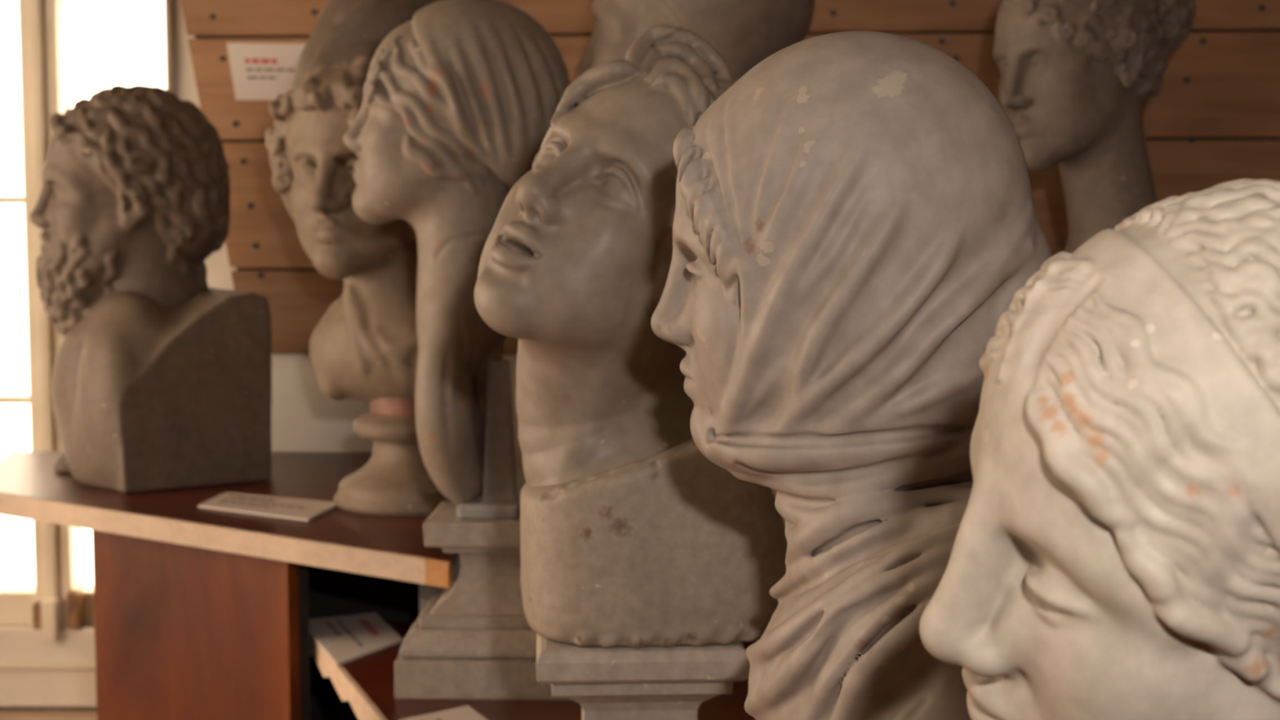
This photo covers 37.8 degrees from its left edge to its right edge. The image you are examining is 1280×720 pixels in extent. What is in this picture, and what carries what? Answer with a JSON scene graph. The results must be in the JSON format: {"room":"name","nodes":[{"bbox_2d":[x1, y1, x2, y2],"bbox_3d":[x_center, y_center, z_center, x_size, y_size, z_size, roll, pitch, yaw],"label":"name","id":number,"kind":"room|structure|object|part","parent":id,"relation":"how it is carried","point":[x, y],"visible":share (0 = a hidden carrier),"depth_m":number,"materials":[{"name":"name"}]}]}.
{"room":"sculpture gallery","nodes":[
{"label":"sculpture gallery","id":0,"kind":"room"},
{"bbox_2d":[171,0,236,289],"bbox_3d":[-0.050,-0.218,3.645,4.700,2.700,0.100,0,5,0],"label":"wall","id":1,"kind":"structure","parent":0,"point":[219,270],"depth_m":3.57,"materials":[{"name":"white paint"}]},
{"bbox_2d":[0,662,95,668],"bbox_3d":[-1.367,0.591,3.615,1.070,0.009,0.020,0,5,0],"label":"trim","id":2,"kind":"structure","parent":1,"relation":"attached to","point":[2,664],"depth_m":3.61,"materials":[{"name":"paint"}]},
{"bbox_2d":[0,624,96,706],"bbox_3d":[-1.367,0.596,3.643,1.070,0.156,0.045,0,5,0],"label":"trim","id":3,"kind":"structure","parent":1,"relation":"attached to","point":[19,687],"depth_m":3.62,"materials":[{"name":"white wood"}]},
{"bbox_2d":[0,706,97,719],"bbox_3d":[-1.367,0.720,3.616,1.070,0.070,0.120,0,5,0],"label":"trim","id":4,"kind":"structure","parent":1,"relation":"attached to","point":[6,713],"depth_m":3.61,"materials":[{"name":"wood"}]},
{"bbox_2d":[0,0,173,640],"bbox_3d":[-1.372,-0.148,3.592,0.960,1.376,0.118,0,5,0],"label":"window","id":5,"kind":"structure","parent":1,"relation":"in","point":[55,55],"depth_m":3.58,"materials":[{"name":"paint"}]},
{"bbox_3d":[-1.275,-0.501,3.582,0.209,0.395,0.004,0,5,0],"label":"pane","id":6,"kind":"part","parent":5,"relation":"part of","materials":[{"name":"clear glass"}]},
{"bbox_3d":[-1.275,-0.116,3.616,0.209,0.394,0.004,0,5,0],"label":"pane","id":7,"kind":"part","parent":5,"relation":"part of","materials":[{"name":"clear glass"}]},
{"bbox_3d":[-1.275,0.263,3.649,0.209,0.382,0.004,0,5,0],"label":"pane","id":8,"kind":"part","parent":5,"relation":"part of","materials":[{"name":"clear glass"}]},
{"bbox_3d":[-1.372,0.482,3.672,0.960,0.066,0.068,0,5,0],"label":"rail","id":9,"kind":"part","parent":5,"relation":"part of","materials":[{"name":"paint"}]},
{"bbox_3d":[-1.003,0.263,3.649,0.209,0.382,0.004,0,5,0],"label":"pane","id":10,"kind":"part","parent":5,"relation":"part of","materials":[{"name":"clear glass"}]},
{"bbox_3d":[-1.003,-0.501,3.582,0.209,0.395,0.004,0,5,0],"label":"pane","id":11,"kind":"part","parent":5,"relation":"part of","materials":[{"name":"clear glass"}]},
{"bbox_2d":[180,0,1279,525],"bbox_3d":[0.481,0.140,2.953,2.536,2.107,0.054,0,5,4],"label":"wall","id":12,"kind":"structure","parent":0,"point":[1214,119],"depth_m":2.91,"materials":[{"name":"brown wood"}]},
{"bbox_2d":[226,42,306,100],"bbox_3d":[-0.568,-0.455,2.947,0.171,0.092,0.001,0,5,4],"label":"label card","id":13,"kind":"object","parent":12,"relation":"attached to","point":[260,71],"visible":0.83,"depth_m":2.95,"materials":[{"name":"white"}]},
{"bbox_3d":[0.558,0.593,2.995,2.379,1.198,0.204,0,5,0],"label":"plaster panel","id":14,"kind":"part","parent":12,"relation":"part of","materials":[{"name":"white paint"}]},
{"bbox_3d":[0.000,1.378,1.225,4.800,0.060,5.800,0,5,0],"label":"floor","id":15,"kind":"structure","parent":0,"visible":0},
{"bbox_2d":[92,529,419,719],"bbox_3d":[-0.448,0.716,2.638,0.388,1.014,0.460,4,6,36],"label":"base cabinet","id":16,"kind":"object","parent":15,"relation":"on","point":[182,632],"visible":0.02,"depth_m":2.43,"materials":[{"name":"brown wood"}]},
{"bbox_3d":[-0.582,0.731,2.462,0.316,1.014,0.236,0,5,0],"label":"door panel","id":17,"kind":"part","parent":16,"relation":"part of","materials":[{"name":"brown wood"}]},
{"bbox_2d":[0,451,484,588],"bbox_3d":[-0.613,0.202,2.562,0.800,0.030,0.920,0,5,0],"label":"display shelf","id":18,"kind":"object","parent":16,"relation":"on","point":[393,548],"visible":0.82,"depth_m":2.42,"materials":[{"name":"brown wood"}]},
{"bbox_2d":[29,84,271,493],"bbox_3d":[-0.721,-0.116,2.731,0.281,0.574,0.306,-3,6,-34],"label":"bearded herm","id":19,"kind":"object","parent":18,"relation":"on","point":[162,377],"visible":1,"depth_m":2.66,"materials":[{"name":"paint"}]},
{"bbox_2d":[198,492,335,521],"bbox_3d":[-0.496,0.193,2.471,0.235,0.003,0.123,3,6,28],"label":"label card","id":20,"kind":"object","parent":18,"relation":"on","point":[302,509],"visible":0.98,"depth_m":2.46,"materials":[{"name":"grey"}]},
{"bbox_2d":[264,0,502,516],"bbox_3d":[-0.338,-0.179,2.474,0.270,0.745,0.291,-5,7,-44],"label":"bust","id":21,"kind":"object","parent":18,"relation":"on","point":[364,347],"visible":0.56,"depth_m":2.41,"materials":[{"name":"brown paint"}]},
{"bbox_2d":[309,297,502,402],"bbox_3d":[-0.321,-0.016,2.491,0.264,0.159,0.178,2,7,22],"label":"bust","id":22,"kind":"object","parent":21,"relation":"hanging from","point":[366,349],"depth_m":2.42,"materials":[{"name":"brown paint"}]},
{"bbox_3d":[-0.454,0.725,2.531,0.012,1.014,0.355,-1,5,-12],"label":"panel","id":23,"kind":"part","parent":16,"relation":"part of","materials":[{"name":"brown wood"}]},
{"bbox_3d":[-0.332,0.709,2.720,0.304,1.014,0.015,0,5,0],"label":"panel","id":24,"kind":"part","parent":16,"relation":"part of","materials":[{"name":"black"}]},
{"bbox_2d":[309,622,759,719],"bbox_3d":[0.403,0.869,1.556,0.950,0.898,2.300,-2,5,-20],"label":"display shelf","id":25,"kind":"object","parent":15,"relation":"on","point":[366,682],"visible":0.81,"depth_m":2.05,"materials":[{"name":"brown wood"}]},
{"bbox_2d":[308,612,402,666],"bbox_3d":[-0.354,0.347,2.337,0.103,0.003,0.251,-2,5,-21],"label":"label card","id":26,"kind":"object","parent":25,"relation":"on","point":[344,638],"visible":0.98,"depth_m":2.34,"materials":[{"name":"white"}]},
{"bbox_2d":[419,555,460,614],"bbox_3d":[-0.252,0.288,2.385,0.054,0.113,0.050,0,5,0],"label":"post","id":27,"kind":"object","parent":25,"relation":"on","point":[427,593],"visible":0.03,"depth_m":2.36,"materials":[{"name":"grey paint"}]},
{"bbox_2d":[400,705,487,719],"bbox_3d":[-0.198,0.383,1.927,0.100,0.003,0.160,-2,6,-25],"label":"label card","id":28,"kind":"object","parent":25,"relation":"on","point":[464,713],"visible":1,"depth_m":1.98,"materials":[{"name":"grey"}]},
{"bbox_2d":[394,501,571,700],"bbox_3d":[-0.164,0.270,2.149,0.213,0.192,0.213,0,5,0],"label":"plinth","id":29,"kind":"object","parent":25,"relation":"on","point":[474,639],"visible":0.54,"depth_m":2.07,"materials":[{"name":"paint"}]},
{"bbox_2d":[342,0,570,518],"bbox_3d":[-0.200,-0.116,2.116,0.253,0.583,0.202,3,6,28],"label":"bust","id":30,"kind":"object","parent":29,"relation":"on","point":[461,98],"visible":0.83,"depth_m":2.04,"materials":[{"name":"grey paint"}]},
{"bbox_2d":[536,632,749,719],"bbox_3d":[-0.002,0.319,1.556,0.200,0.198,0.200,0,5,-3],"label":"plinth","id":31,"kind":"object","parent":25,"relation":"on","point":[648,682],"visible":0.77,"depth_m":1.47,"materials":[{"name":"paint"}]},
{"bbox_2d":[474,23,787,648],"bbox_3d":[0.001,-0.024,1.521,0.286,0.491,0.226,-1,5,-11],"label":"bust","id":32,"kind":"object","parent":31,"relation":"on","point":[630,535],"visible":0.74,"depth_m":1.46,"materials":[{"name":"beige paint"}]},
{"bbox_2d":[576,0,814,79],"bbox_3d":[0.089,-0.137,2.494,0.281,0.940,0.302,-3,6,-31],"label":"bust","id":33,"kind":"object","parent":25,"relation":"on","point":[745,33],"visible":0.18,"depth_m":2.39,"materials":[{"name":"paint"}]},
{"bbox_2d":[650,31,1052,719],"bbox_3d":[0.208,0.117,1.232,0.353,0.655,0.303,-5,7,-44],"label":"bust","id":34,"kind":"object","parent":25,"relation":"on","point":[855,224],"visible":0.87,"depth_m":1.12,"materials":[{"name":"paint"}]},
{"bbox_2d":[993,0,1195,253],"bbox_3d":[0.589,-0.092,2.421,0.297,0.864,0.230,-1,5,-6],"label":"bust","id":35,"kind":"object","parent":25,"relation":"on","point":[1077,76],"visible":0.57,"depth_m":2.32,"materials":[{"name":"paint"}]},
{"bbox_2d":[919,178,1279,719],"bbox_3d":[0.274,0.203,0.808,0.226,0.558,0.342,3,6,33],"label":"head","id":36,"kind":"object","parent":25,"relation":"on","point":[1115,554],"visible":1,"depth_m":0.68}
]}

